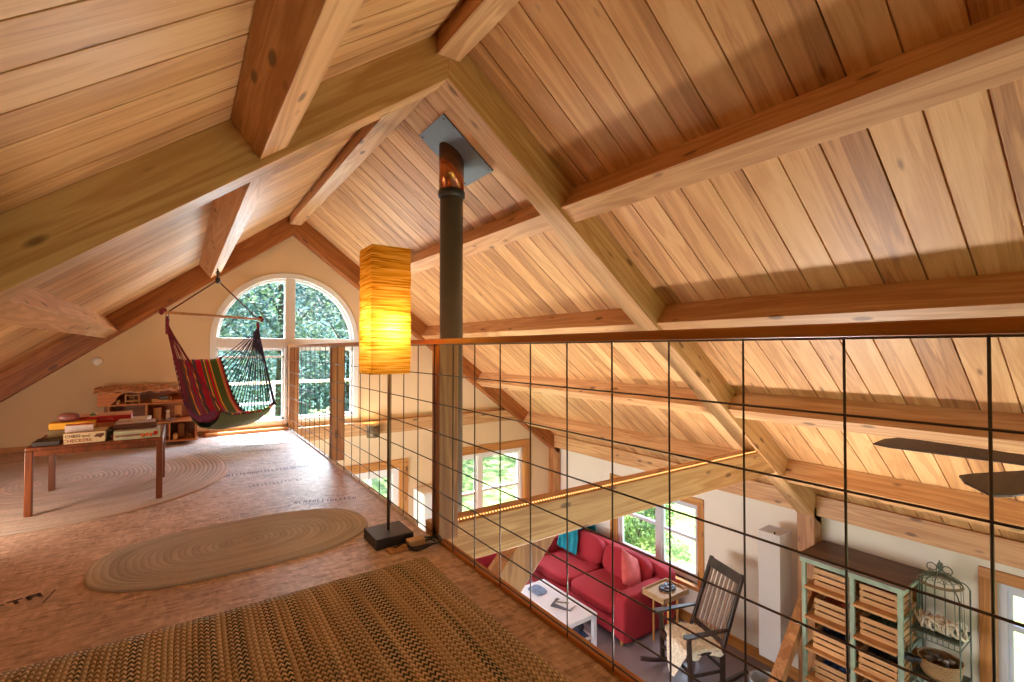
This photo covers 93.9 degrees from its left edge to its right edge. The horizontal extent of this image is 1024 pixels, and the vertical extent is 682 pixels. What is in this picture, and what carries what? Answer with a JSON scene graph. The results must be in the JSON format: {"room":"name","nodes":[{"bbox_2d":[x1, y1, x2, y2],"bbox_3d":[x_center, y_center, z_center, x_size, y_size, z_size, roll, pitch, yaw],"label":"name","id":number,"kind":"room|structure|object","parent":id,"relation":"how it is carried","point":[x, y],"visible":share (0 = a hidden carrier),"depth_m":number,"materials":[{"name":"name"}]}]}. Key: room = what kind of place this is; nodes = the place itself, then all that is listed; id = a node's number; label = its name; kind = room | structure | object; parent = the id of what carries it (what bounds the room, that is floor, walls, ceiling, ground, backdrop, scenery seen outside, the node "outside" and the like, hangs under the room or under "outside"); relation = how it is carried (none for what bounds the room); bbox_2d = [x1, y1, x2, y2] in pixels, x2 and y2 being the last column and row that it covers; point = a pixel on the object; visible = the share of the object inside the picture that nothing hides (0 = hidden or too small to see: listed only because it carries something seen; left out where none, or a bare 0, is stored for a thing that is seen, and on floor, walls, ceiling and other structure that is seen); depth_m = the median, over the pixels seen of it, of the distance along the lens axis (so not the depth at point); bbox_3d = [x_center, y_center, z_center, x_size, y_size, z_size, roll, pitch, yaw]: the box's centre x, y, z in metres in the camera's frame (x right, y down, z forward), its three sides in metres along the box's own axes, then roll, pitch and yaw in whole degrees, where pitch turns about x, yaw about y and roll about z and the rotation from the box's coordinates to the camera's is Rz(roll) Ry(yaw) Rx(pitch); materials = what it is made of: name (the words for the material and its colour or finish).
{"room":"loft","nodes":[
{"label":"loft","id":0,"kind":"room"},
{"bbox_2d":[0,0,463,373],"bbox_3d":[-1.709,-0.276,1.071,3.956,3.037,10.300,1,-1,-35],"label":"ceiling","id":1,"kind":"structure","parent":0,"point":[88,88],"depth_m":1.50,"materials":[{"name":"wood"}]},
{"bbox_2d":[0,287,117,337],"bbox_3d":[-3.112,-0.170,3.340,0.217,0.226,4.070,1,-1,-35],"label":"ceiling beam","id":2,"kind":"structure","parent":1,"relation":"attached to","point":[36,308],"depth_m":2.69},
{"bbox_2d":[0,216,294,402],"bbox_3d":[-4.146,-0.275,5.193,3.270,2.753,0.150,1,-1,-35],"label":"rafter","id":3,"kind":"object","parent":1,"relation":"attached to","point":[51,359],"visible":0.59,"depth_m":5.16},
{"bbox_2d":[159,268,276,429],"bbox_3d":[-2.995,0.035,4.978,0.733,1.713,1.208,0,-1,18],"label":"chair","id":4,"kind":"object","parent":1,"relation":"hanging from","point":[209,400],"visible":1,"depth_m":5.02,"materials":[{"name":"fabric"}]},
{"bbox_2d":[0,34,447,303],"bbox_3d":[-1.738,-0.334,1.716,3.270,2.753,0.170,1,-1,-35],"label":"rafter","id":5,"kind":"object","parent":1,"relation":"attached to","point":[46,237],"visible":0.77,"depth_m":1.91,"materials":[{"name":"wood"}]},
{"bbox_2d":[199,170,274,277],"bbox_3d":[-2.348,-0.868,3.881,0.217,0.226,4.070,1,-1,-35],"label":"ceiling beam","id":6,"kind":"structure","parent":1,"relation":"attached to","point":[230,213],"depth_m":3.29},
{"bbox_2d":[231,0,363,158],"bbox_3d":[0.505,-0.937,-0.237,0.217,0.226,5.610,1,-1,-35],"label":"ceiling beam","id":7,"kind":"structure","parent":1,"relation":"attached to","point":[291,46],"depth_m":1.47,"materials":[{"name":"wood"}]},
{"bbox_2d":[0,236,548,516],"bbox_3d":[-2.427,1.030,6.562,7.700,5.440,0.180,1,-1,-35],"label":"wall","id":8,"kind":"structure","parent":0,"point":[142,354],"depth_m":5.82,"materials":[{"name":"beige paint"}]},
{"bbox_2d":[0,431,208,453],"bbox_3d":[-4.558,1.078,4.967,2.380,0.050,0.015,1,-1,-35],"label":"baseboard","id":9,"kind":"structure","parent":8,"relation":"attached to","point":[11,449],"depth_m":4.72,"materials":[{"name":"brown wood"}]},
{"bbox_2d":[205,426,287,436],"bbox_3d":[-3.221,1.100,5.829,0.880,0.035,0.160,1,-1,-35],"label":"trim","id":10,"kind":"structure","parent":8,"relation":"attached to","point":[280,428],"depth_m":5.78,"materials":[{"name":"brown wood"}]},
{"bbox_2d":[345,458,407,512],"bbox_3d":[-2.126,2.727,6.678,1.380,2.010,0.215,1,-1,-35],"label":"window","id":11,"kind":"structure","parent":8,"relation":"in","point":[396,475],"depth_m":6.97,"materials":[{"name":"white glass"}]},
{"bbox_2d":[292,409,517,440],"bbox_3d":[-1.279,1.220,7.177,3.810,0.180,0.110,1,-1,-35],"label":"tie beam","id":12,"kind":"structure","parent":8,"relation":"attached to","point":[425,422],"depth_m":6.88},
{"bbox_2d":[367,424,378,437],"bbox_3d":[-1.912,1.235,6.571,0.170,0.170,0.185,1,-1,-35],"label":"wall sconce","id":13,"kind":"object","parent":12,"relation":"attached to","point":[374,428],"visible":0.77,"depth_m":6.50,"materials":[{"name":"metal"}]},
{"bbox_2d":[462,439,529,508],"bbox_3d":[-0.473,2.372,7.829,1.860,1.360,0.215,1,-1,-35],"label":"window","id":14,"kind":"structure","parent":8,"relation":"in","point":[521,448],"depth_m":8.06,"materials":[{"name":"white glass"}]},
{"bbox_2d":[0,430,622,681],"bbox_3d":[-1.367,1.168,1.102,3.230,0.261,10.000,1,-1,-35],"label":"floor","id":15,"kind":"structure","parent":0,"point":[47,610],"depth_m":2.24,"materials":[{"name":"wood"}]},
{"bbox_2d":[0,448,228,535],"bbox_3d":[-3.438,1.075,3.683,2.152,0.013,2.522,1,-1,-35],"label":"oval rug","id":16,"kind":"object","parent":15,"relation":"on","point":[94,485],"visible":0.89,"depth_m":3.56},
{"bbox_2d":[23,424,165,517],"bbox_3d":[-2.836,0.857,3.326,0.670,0.413,0.680,1,-1,-35],"label":"table","id":17,"kind":"object","parent":16,"relation":"on","point":[30,452],"visible":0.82,"depth_m":3.06,"materials":[{"name":"brown wood"}]},
{"bbox_2d":[31,437,62,446],"bbox_3d":[-2.900,0.631,2.993,0.125,0.027,0.170,1,-1,-35],"label":"board game box","id":18,"kind":"object","parent":17,"relation":"on","point":[56,440],"visible":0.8,"depth_m":2.94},
{"bbox_2d":[47,425,96,437],"bbox_3d":[-2.929,0.612,3.192,0.240,0.071,0.140,1,-1,-39],"label":"board game box","id":19,"kind":"object","parent":17,"relation":"on","point":[50,433],"visible":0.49,"depth_m":3.09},
{"bbox_2d":[49,419,95,429],"bbox_3d":[-2.927,0.556,3.191,0.225,0.041,0.135,1,-1,-37],"label":"board game box","id":20,"kind":"object","parent":19,"relation":"on","point":[56,425],"visible":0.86,"depth_m":3.14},
{"bbox_2d":[57,413,79,421],"bbox_3d":[-2.949,0.506,3.180,0.114,0.060,0.062,1,-1,-35],"label":"ball","id":21,"kind":"object","parent":20,"relation":"on","point":[65,417],"visible":1,"depth_m":3.16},
{"bbox_2d":[63,426,109,444],"bbox_3d":[-2.764,0.613,3.111,0.202,0.067,0.222,1,-1,-35],"label":"board game box","id":22,"kind":"object","parent":17,"relation":"on","point":[99,434],"visible":0.97,"depth_m":3.03,"materials":[{"name":"brown"}]},
{"bbox_2d":[65,423,93,432],"bbox_3d":[-2.781,0.557,3.077,0.135,0.043,0.085,1,-1,-38],"label":"board game box","id":23,"kind":"object","parent":22,"relation":"on","point":[81,427],"visible":1,"depth_m":3.05,"materials":[{"name":"cardboard"}]},
{"bbox_2d":[111,424,160,440],"bbox_3d":[-2.556,0.620,3.258,0.258,0.057,0.247,1,-1,-36],"label":"board game box","id":24,"kind":"object","parent":17,"relation":"on","point":[125,434],"visible":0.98,"depth_m":3.17,"materials":[{"name":"cardboard"}]},
{"bbox_2d":[114,418,156,429],"bbox_3d":[-2.596,0.574,3.301,0.225,0.037,0.190,1,-1,-38],"label":"board game box","id":25,"kind":"object","parent":24,"relation":"on","point":[133,424],"visible":1,"depth_m":3.25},
{"bbox_3d":[-2.930,0.624,3.386,0.340,0.053,0.260,1,-1,-36],"label":"board game box","id":26,"kind":"object","parent":17,"relation":"on","visible":0},
{"bbox_2d":[96,422,114,426],"bbox_3d":[-2.925,0.583,3.390,0.340,0.031,0.250,1,-1,-34],"label":"board game box","id":27,"kind":"object","parent":26,"relation":"on","point":[105,424],"visible":0.03,"depth_m":3.31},
{"bbox_2d":[78,411,132,422],"bbox_3d":[-2.930,0.544,3.397,0.360,0.047,0.253,1,-1,-36],"label":"board game box","id":28,"kind":"object","parent":27,"relation":"on","point":[101,417],"visible":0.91,"depth_m":3.35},
{"bbox_2d":[93,383,197,442],"bbox_3d":[-3.874,0.769,5.113,0.914,0.612,0.362,1,-1,-35],"label":"bookcase","id":29,"kind":"object","parent":15,"relation":"on","point":[107,399],"visible":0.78,"depth_m":5.17,"materials":[{"name":"brown wood"}]},
{"bbox_2d":[84,508,367,592],"bbox_3d":[-1.408,1.056,2.517,1.276,0.013,0.768,1,-1,-35],"label":"oval rug","id":30,"kind":"object","parent":15,"relation":"on","point":[237,546],"visible":1,"depth_m":2.41,"materials":[{"name":"wicker"}]},
{"bbox_2d":[0,557,569,681],"bbox_3d":[-0.566,1.019,0.363,2.503,0.015,3.095,1,-1,-35],"label":"area rug","id":31,"kind":"object","parent":15,"relation":"on","point":[407,621],"visible":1,"depth_m":1.62,"materials":[{"name":"wicker"}]},
{"bbox_2d":[359,244,412,550],"bbox_3d":[-0.673,0.286,2.555,0.233,1.553,0.206,1,-1,-35],"label":"floor lamp","id":32,"kind":"object","parent":15,"relation":"on","point":[385,271],"visible":0.99,"depth_m":2.49,"materials":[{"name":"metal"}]},
{"bbox_2d":[385,535,441,554],"bbox_3d":[-0.493,1.039,2.449,0.277,0.045,0.146,1,-1,-35],"label":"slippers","id":33,"kind":"object","parent":15,"relation":"on","point":[417,543],"visible":0.98,"depth_m":2.43,"materials":[{"name":"brown leather"}]},
{"bbox_2d":[532,581,796,681],"bbox_3d":[0.471,3.780,2.331,8.100,0.200,10.400,1,-1,-35],"label":"floor","id":34,"kind":"structure","parent":0,"point":[628,655],"depth_m":5.57,"materials":[{"name":"carpet"}]},
{"bbox_2d":[413,485,431,531],"bbox_3d":[-1.230,2.962,6.963,0.280,1.590,0.390,1,-1,-35],"label":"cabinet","id":35,"kind":"object","parent":34,"relation":"on","point":[424,492],"visible":0.27,"depth_m":6.82,"materials":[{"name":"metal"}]},
{"bbox_2d":[419,113,492,511],"bbox_3d":[-0.405,1.097,3.387,0.396,5.200,0.390,1,-1,-35],"label":"pipe","id":36,"kind":"object","parent":34,"relation":"on","point":[460,164],"visible":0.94,"depth_m":3.38,"materials":[{"name":"metal"}]},
{"bbox_2d":[475,553,531,584],"bbox_3d":[-0.262,3.341,6.910,0.820,0.830,0.810,1,-1,-35],"label":"armchair","id":37,"kind":"object","parent":34,"relation":"on","point":[487,560],"visible":0.02,"depth_m":7.06,"materials":[{"name":"red fabric"}]},
{"bbox_2d":[549,448,560,491],"bbox_3d":[0.763,2.844,8.540,0.150,1.880,0.150,1,-1,-35],"label":"timber post","id":38,"kind":"object","parent":34,"relation":"on","point":[554,456],"visible":0.22,"depth_m":8.49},
{"bbox_2d":[521,579,596,646],"bbox_3d":[0.550,3.533,6.130,0.470,0.420,1.050,1,-1,-35],"label":"coffee table","id":39,"kind":"object","parent":34,"relation":"on","point":[577,615],"visible":0.34,"depth_m":5.91,"materials":[{"name":"white laminate"}]},
{"bbox_2d":[528,584,546,595],"bbox_3d":[0.342,3.315,6.364,0.206,0.024,0.266,1,-1,-35],"label":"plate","id":40,"kind":"object","parent":39,"relation":"on","point":[538,590],"visible":0.94,"depth_m":6.33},
{"bbox_2d":[571,627,591,639],"bbox_3d":[0.550,3.616,6.129,0.410,0.015,0.990,1,-1,-35],"label":"shelf","id":41,"kind":"object","parent":39,"relation":"attached to","point":[590,635],"depth_m":5.87,"materials":[{"name":"white laminate"}]},
{"bbox_2d":[532,527,675,644],"bbox_3d":[1.177,3.350,6.914,1.050,0.812,2.080,1,-1,-35],"label":"sofa","id":42,"kind":"object","parent":34,"relation":"on","point":[593,556],"visible":0.62,"depth_m":6.48,"materials":[{"name":"red fabric"}]},
{"bbox_2d":[536,548,600,585],"bbox_3d":[0.821,3.386,7.208,0.800,0.170,0.860,1,-1,-35],"label":"seat cushion","id":43,"kind":"object","parent":42,"relation":"on","point":[550,568],"depth_m":7.03,"materials":[{"name":"red fabric"}]},
{"bbox_2d":[557,524,595,554],"bbox_3d":[1.038,3.076,7.613,0.585,0.381,0.519,1,-1,-35],"label":"throw blanket","id":44,"kind":"object","parent":42,"relation":"on","point":[572,535],"visible":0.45,"depth_m":7.44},
{"bbox_2d":[576,529,605,563],"bbox_3d":[1.117,3.165,7.417,0.258,0.423,0.840,1,-1,-35],"label":"cushion","id":45,"kind":"object","parent":42,"relation":"on","point":[590,546],"depth_m":7.19,"materials":[{"name":"red fabric"}]},
{"bbox_2d":[571,568,629,613],"bbox_3d":[1.316,3.374,6.493,0.800,0.170,0.860,1,-1,-35],"label":"seat cushion","id":46,"kind":"object","parent":42,"relation":"on","point":[590,592],"depth_m":6.40,"materials":[{"name":"red fabric"}]},
{"bbox_2d":[603,545,653,581],"bbox_3d":[1.612,3.153,6.702,0.258,0.423,0.840,1,-1,-35],"label":"cushion","id":47,"kind":"object","parent":42,"relation":"on","point":[646,564],"depth_m":6.68,"materials":[{"name":"red fabric"}]},
{"bbox_2d":[621,548,640,586],"bbox_3d":[1.589,3.057,6.351,0.605,0.599,0.244,1,-1,-35],"label":"throw pillow","id":48,"kind":"object","parent":42,"relation":"on","point":[631,572],"visible":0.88,"depth_m":6.26,"materials":[{"name":"fabric"}]},
{"bbox_2d":[642,578,688,640],"bbox_3d":[1.904,3.405,5.933,0.470,0.670,0.340,1,-1,-35],"label":"side table","id":49,"kind":"object","parent":34,"relation":"on","point":[652,591],"visible":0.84,"depth_m":5.91,"materials":[{"name":"brown wood"}]},
{"bbox_2d":[642,578,688,604],"bbox_3d":[1.904,3.105,5.938,0.470,0.070,0.340,1,-1,-35],"label":"tray","id":50,"kind":"object","parent":49,"relation":"on","point":[652,590],"depth_m":5.89,"materials":[{"name":"brown wood"}]},
{"bbox_2d":[640,555,748,681],"bbox_3d":[2.026,3.143,5.354,1.010,1.159,0.636,0,-1,-16],"label":"rocking chair","id":51,"kind":"object","parent":34,"relation":"on","point":[713,563],"visible":0.72,"depth_m":5.37,"materials":[{"name":"brown wood"}]},
{"bbox_2d":[665,622,723,676],"bbox_3d":[1.993,3.453,5.357,0.566,0.415,0.616,0,-1,-13],"label":"sheepskin","id":52,"kind":"object","parent":51,"relation":"on","point":[678,644],"visible":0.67,"depth_m":5.21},
{"bbox_2d":[749,670,770,681],"bbox_3d":[2.507,3.530,4.718,0.300,0.380,0.300,1,-1,-35],"label":"waste bin","id":53,"kind":"object","parent":34,"relation":"on","point":[755,675],"visible":0.58,"depth_m":4.84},
{"bbox_2d":[758,525,791,661],"bbox_3d":[2.855,2.892,5.183,0.256,1.670,0.236,1,-1,-35],"label":"floor lamp","id":54,"kind":"object","parent":34,"relation":"on","point":[774,562],"visible":0.82,"depth_m":5.11,"materials":[{"name":"white paper"}]},
{"bbox_2d":[797,507,822,681],"bbox_3d":[3.154,2.725,5.052,0.190,2.000,0.170,1,-1,-35],"label":"timber post","id":55,"kind":"object","parent":34,"relation":"on","point":[809,530],"visible":0.21,"depth_m":5.00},
{"bbox_2d":[768,578,816,681],"bbox_3d":[2.687,3.044,4.668,1.197,1.197,0.100,1,-1,-35],"label":"knee brace","id":56,"kind":"object","parent":55,"relation":"attached to","point":[787,651],"visible":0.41,"depth_m":4.68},
{"bbox_2d":[798,540,925,681],"bbox_3d":[3.288,2.901,4.509,0.565,1.630,0.850,1,-1,-35],"label":"shelf","id":57,"kind":"object","parent":34,"relation":"on","point":[878,566],"visible":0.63,"depth_m":4.38,"materials":[{"name":"green paint"}]},
{"bbox_2d":[814,566,860,595],"bbox_3d":[3.179,2.295,4.654,0.360,0.165,0.285,1,-1,-35],"label":"crate","id":58,"kind":"object","parent":57,"relation":"on","point":[821,581],"visible":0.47,"depth_m":4.56,"materials":[{"name":"brown wood"}]},
{"bbox_2d":[813,624,862,661],"bbox_3d":[3.151,2.884,4.624,0.360,0.165,0.285,1,-1,-35],"label":"crate","id":59,"kind":"object","parent":57,"relation":"on","point":[827,647],"visible":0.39,"depth_m":4.54,"materials":[{"name":"brown wood"}]},
{"bbox_2d":[821,626,849,648],"bbox_3d":[3.160,2.863,4.637,0.249,0.131,0.251,1,-1,-35],"label":"heap","id":60,"kind":"object","parent":59,"relation":"in","point":[827,630],"visible":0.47,"depth_m":4.60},
{"bbox_2d":[814,594,863,626],"bbox_3d":[3.179,2.585,4.649,0.360,0.165,0.285,1,-1,-35],"label":"crate","id":61,"kind":"object","parent":57,"relation":"on","point":[838,618],"visible":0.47,"depth_m":4.56,"materials":[{"name":"brown wood"}]},
{"bbox_2d":[819,597,849,613],"bbox_3d":[3.155,2.557,4.637,0.229,0.142,0.247,1,-1,-35],"label":"heap","id":62,"kind":"object","parent":61,"relation":"in","point":[829,600],"visible":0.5,"depth_m":4.61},
{"bbox_2d":[815,656,863,681],"bbox_3d":[3.179,3.185,4.639,0.360,0.165,0.285,1,-1,-35],"label":"crate","id":63,"kind":"object","parent":57,"relation":"on","point":[820,673],"visible":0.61,"depth_m":4.57,"materials":[{"name":"brown wood"}]},
{"bbox_2d":[822,659,849,678],"bbox_3d":[3.159,3.155,4.628,0.240,0.126,0.231,1,-1,-35],"label":"heap","id":64,"kind":"object","parent":63,"relation":"in","point":[827,662],"visible":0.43,"depth_m":4.57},
{"bbox_2d":[859,644,909,681],"bbox_3d":[3.367,2.879,4.312,0.360,0.165,0.285,1,-1,-35],"label":"crate","id":65,"kind":"object","parent":57,"relation":"on","point":[889,674],"visible":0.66,"depth_m":4.22,"materials":[{"name":"brown wood"}]},
{"bbox_2d":[866,646,897,667],"bbox_3d":[3.372,2.853,4.319,0.247,0.130,0.255,1,-1,-35],"label":"heap","id":66,"kind":"object","parent":65,"relation":"in","point":[875,651],"visible":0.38,"depth_m":4.29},
{"bbox_2d":[859,582,912,614],"bbox_3d":[3.396,2.290,4.342,0.360,0.165,0.285,1,-1,-35],"label":"crate","id":67,"kind":"object","parent":57,"relation":"on","point":[876,601],"visible":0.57,"depth_m":4.24,"materials":[{"name":"brown wood"}]},
{"bbox_2d":[860,611,912,648],"bbox_3d":[3.396,2.579,4.337,0.360,0.165,0.285,1,-1,-35],"label":"crate","id":68,"kind":"object","parent":57,"relation":"on","point":[884,637],"visible":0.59,"depth_m":4.25,"materials":[{"name":"brown wood"}]},
{"bbox_2d":[864,614,896,634],"bbox_3d":[3.375,2.556,4.323,0.256,0.138,0.260,1,-1,-35],"label":"heap","id":69,"kind":"object","parent":68,"relation":"in","point":[874,617],"visible":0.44,"depth_m":4.29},
{"bbox_2d":[903,638,921,662],"bbox_3d":[3.380,2.612,4.044,0.098,0.212,0.128,1,-1,-35],"label":"camera bag","id":70,"kind":"object","parent":57,"relation":"hanging from","point":[910,657],"visible":0.94,"depth_m":4.04,"materials":[{"name":"black fabric"}]},
{"bbox_2d":[909,560,972,681],"bbox_3d":[3.651,2.789,4.070,0.331,1.840,0.332,1,-1,-35],"label":"wire rack","id":71,"kind":"object","parent":34,"relation":"on","point":[916,626],"visible":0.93,"depth_m":4.03,"materials":[{"name":"metal"}]},
{"bbox_2d":[916,647,965,681],"bbox_3d":[3.643,2.771,4.064,0.312,0.152,0.312,1,-1,-35],"label":"wicker basket","id":72,"kind":"object","parent":71,"relation":"on","point":[934,670],"visible":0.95,"depth_m":4.02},
{"bbox_2d":[923,650,956,666],"bbox_3d":[3.635,2.734,4.065,0.205,0.077,0.217,1,-1,-35],"label":"scraps","id":73,"kind":"object","parent":72,"relation":"in","point":[930,655],"visible":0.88,"depth_m":4.08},
{"bbox_2d":[914,609,967,642],"bbox_3d":[3.627,2.400,4.059,0.212,0.134,0.362,1,-1,-35],"label":"rope skein","id":74,"kind":"object","parent":71,"relation":"on","point":[925,618],"visible":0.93,"depth_m":4.01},
{"bbox_2d":[911,620,970,652],"bbox_3d":[3.651,2.493,4.074,0.322,0.059,0.332,1,-1,-35],"label":"shelf","id":75,"kind":"object","parent":71,"relation":"attached to","point":[915,626],"depth_m":4.00,"materials":[{"name":"metal"}]},
{"bbox_2d":[912,663,971,681],"bbox_3d":[3.651,2.873,4.068,0.322,0.059,0.332,1,-1,-35],"label":"shelf","id":76,"kind":"object","parent":71,"relation":"attached to","point":[917,669],"depth_m":4.08,"materials":[{"name":"metal"}]},
{"bbox_3d":[-0.354,2.452,2.640,0.150,2.465,0.150,1,-1,-35],"label":"timber post","id":77,"kind":"object","parent":34,"relation":"on","visible":0},
{"bbox_2d":[488,536,554,591],"bbox_3d":[-0.021,1.555,2.879,0.654,0.663,0.120,1,-1,-35],"label":"knee brace","id":78,"kind":"object","parent":77,"relation":"attached to","point":[511,573],"visible":0.2,"depth_m":2.86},
{"bbox_2d":[426,450,774,558],"bbox_3d":[1.315,1.127,3.818,4.270,0.225,0.150,1,-1,-35],"label":"tie beam","id":79,"kind":"structure","parent":77,"relation":"on","point":[588,508],"depth_m":3.21,"materials":[{"name":"wood"}]},
{"bbox_2d":[458,451,756,520],"bbox_3d":[0.979,0.999,3.514,3.130,0.012,0.008,1,-1,-35],"label":"string light","id":80,"kind":"object","parent":79,"relation":"on","point":[585,490],"visible":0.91,"depth_m":3.23,"materials":[{"name":"yellow plastic"}]},
{"bbox_2d":[306,0,1023,541],"bbox_3d":[1.870,0.069,3.545,4.752,3.642,10.300,1,-1,-35],"label":"ceiling","id":81,"kind":"structure","parent":0,"point":[603,87],"depth_m":2.58,"materials":[{"name":"wood"}]},
{"bbox_2d":[289,96,425,224],"bbox_3d":[-1.600,-1.586,4.411,0.135,0.159,4.070,1,-1,-35],"label":"ridge beam","id":82,"kind":"structure","parent":81,"relation":"attached to","point":[368,138],"depth_m":4.03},
{"bbox_2d":[293,221,557,451],"bbox_3d":[-1.001,0.183,7.363,4.380,3.596,0.150,1,-1,-35],"label":"rafter","id":83,"kind":"object","parent":81,"relation":"attached to","point":[305,233],"visible":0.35,"depth_m":6.98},
{"bbox_2d":[359,205,552,283],"bbox_3d":[-0.853,-0.851,4.916,0.217,0.226,4.070,1,-1,-35],"label":"ceiling beam","id":84,"kind":"structure","parent":81,"relation":"attached to","point":[526,222],"depth_m":3.79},
{"bbox_2d":[437,0,518,61],"bbox_3d":[1.252,-1.655,0.293,0.135,0.159,5.610,1,-1,-35],"label":"ridge beam","id":85,"kind":"structure","parent":81,"relation":"attached to","point":[473,19],"depth_m":2.36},
{"bbox_2d":[422,308,639,338],"bbox_3d":[-0.088,-0.135,5.434,0.217,0.226,4.070,1,-1,-35],"label":"ceiling beam","id":86,"kind":"structure","parent":81,"relation":"attached to","point":[611,320],"depth_m":4.65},
{"bbox_2d":[476,372,712,414],"bbox_3d":[0.676,0.580,5.951,0.217,0.226,4.070,1,-1,-35],"label":"ceiling beam","id":87,"kind":"structure","parent":81,"relation":"attached to","point":[679,392],"depth_m":5.34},
{"bbox_2d":[435,54,820,522],"bbox_3d":[1.407,0.125,3.886,4.380,3.596,0.170,1,-1,-35],"label":"rafter","id":88,"kind":"object","parent":81,"relation":"attached to","point":[467,92],"visible":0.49,"depth_m":3.24,"materials":[{"name":"wood"}]},
{"bbox_2d":[524,412,766,477],"bbox_3d":[1.441,1.296,6.469,0.217,0.226,4.070,1,-1,-35],"label":"ceiling beam","id":89,"kind":"structure","parent":81,"relation":"attached to","point":[677,446],"depth_m":6.19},
{"bbox_2d":[561,4,1023,221],"bbox_3d":[1.999,-0.920,0.798,0.217,0.226,5.610,1,-1,-35],"label":"ceiling beam","id":90,"kind":"structure","parent":81,"relation":"attached to","point":[986,54],"depth_m":1.81,"materials":[{"name":"wood"}]},
{"bbox_2d":[657,271,1023,329],"bbox_3d":[2.764,-0.204,1.315,0.217,0.226,5.610,1,-1,-35],"label":"ceiling beam","id":91,"kind":"structure","parent":81,"relation":"attached to","point":[1001,294],"depth_m":2.51,"materials":[{"name":"wood"}]},
{"bbox_2d":[728,391,1023,452],"bbox_3d":[3.529,0.511,1.833,0.217,0.226,5.610,1,-1,-35],"label":"ceiling beam","id":92,"kind":"structure","parent":81,"relation":"attached to","point":[1010,442],"depth_m":3.18,"materials":[{"name":"wood"}]},
{"bbox_2d":[784,459,1023,533],"bbox_3d":[4.293,1.227,2.350,0.217,0.226,5.610,1,-1,-35],"label":"ceiling beam","id":93,"kind":"structure","parent":81,"relation":"attached to","point":[1008,511],"depth_m":3.82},
{"bbox_2d":[873,437,1023,496],"bbox_3d":[2.493,0.258,2.073,1.609,0.874,1.546,1,-1,-35],"label":"ceiling fan","id":94,"kind":"object","parent":81,"relation":"hanging from","point":[1006,483],"visible":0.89,"depth_m":2.28,"materials":[{"name":"brown wood"}]},
{"bbox_2d":[560,448,1023,681],"bbox_3d":[3.710,2.657,4.593,0.180,2.120,10.000,1,-1,-35],"label":"wall","id":95,"kind":"structure","parent":0,"point":[723,508],"depth_m":5.54,"materials":[{"name":"white paint"}]},
{"bbox_2d":[610,473,703,591],"bbox_3d":[2.056,2.671,6.890,0.215,1.190,1.640,1,-1,-35],"label":"window","id":96,"kind":"structure","parent":95,"relation":"in","point":[697,504],"depth_m":6.58,"materials":[{"name":"white wood"}]},
{"bbox_2d":[554,435,793,509],"bbox_3d":[1.968,1.740,6.826,0.160,0.210,4.070,1,-1,-35],"label":"beam","id":97,"kind":"structure","parent":95,"relation":"attached to","point":[761,491],"depth_m":6.79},
{"bbox_2d":[674,609,798,681],"bbox_3d":[1.977,3.691,6.903,0.020,0.130,4.200,1,-1,-35],"label":"baseboard","id":98,"kind":"structure","parent":95,"relation":"attached to","point":[733,641],"depth_m":5.69,"materials":[{"name":"brown wood"}]},
{"bbox_2d":[816,495,1023,569],"bbox_3d":[4.820,1.671,2.708,0.160,0.210,5.610,1,-1,-35],"label":"beam","id":99,"kind":"structure","parent":95,"relation":"attached to","point":[1009,552],"depth_m":4.23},
{"bbox_2d":[978,565,1023,681],"bbox_3d":[4.401,2.564,3.504,0.215,1.330,1.400,1,-1,-35],"label":"window","id":100,"kind":"structure","parent":95,"relation":"in","point":[1007,586],"depth_m":3.98,"materials":[{"name":"brown wood"}]},
{"label":"outside","id":101,"kind":"structure","parent":0,"visible":0},
{"bbox_2d":[248,405,1023,681],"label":"window","id":102,"kind":"structure","parent":101,"point":[682,548],"depth_m":11.31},
{"bbox_2d":[218,283,276,399],"bbox_3d":[-13.140,-2.604,17.550,8.057,13.688,7.497,1,-1,-31],"label":"broadleaf tree","id":103,"kind":"object","parent":102,"relation":"on","point":[231,331],"visible":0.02,"depth_m":18.16,"materials":[{"name":"green plant"}]},
{"bbox_2d":[218,282,283,416],"bbox_3d":[-9.049,-1.442,13.243,5.346,11.173,5.248,0,-1,-18],"label":"broadleaf tree","id":104,"kind":"object","parent":102,"relation":"on","point":[268,293],"visible":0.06,"depth_m":14.31,"materials":[{"name":"green plant"}]},
{"bbox_2d":[218,282,339,416],"bbox_3d":[-8.214,-1.783,16.869,5.755,11.976,5.485,1,-1,-31],"label":"broadleaf tree","id":105,"kind":"object","parent":102,"relation":"on","point":[281,307],"visible":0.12,"depth_m":16.71,"materials":[{"name":"green plant"}]},
{"bbox_2d":[243,284,349,414],"bbox_3d":[-7.454,-2.428,21.600,8.384,13.616,7.916,0,-1,-26],"label":"broadleaf tree","id":106,"kind":"object","parent":102,"relation":"on","point":[326,391],"visible":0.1,"depth_m":20.07,"materials":[{"name":"green plant"}]},
{"bbox_2d":[247,283,349,391],"bbox_3d":[-5.189,-0.814,15.386,5.717,9.990,5.961,1,-1,-35],"label":"broadleaf tree","id":107,"kind":"object","parent":102,"relation":"on","point":[310,316],"visible":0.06,"depth_m":15.18,"materials":[{"name":"green plant"}]},
{"bbox_2d":[229,378,370,485],"bbox_3d":[-3.538,2.330,6.829,3.600,3.410,1.520,1,-1,-35],"label":"deck","id":108,"kind":"object","parent":102,"relation":"on","point":[272,410],"visible":0.1,"depth_m":7.53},
{"bbox_2d":[624,502,674,550],"bbox_3d":[2.484,3.544,9.693,1.862,1.554,1.486,1,-1,-35],"label":"shrub","id":109,"kind":"object","parent":102,"relation":"on","point":[646,535],"visible":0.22,"depth_m":9.25,"materials":[{"name":"green plant"}]},
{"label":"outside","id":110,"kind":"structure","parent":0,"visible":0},
{"bbox_2d":[219,284,346,410],"bbox_3d":[-16.827,-8.835,42.021,120.000,28.187,34.000,1,-1,-35],"label":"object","id":111,"kind":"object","parent":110,"point":[298,300],"depth_m":29.69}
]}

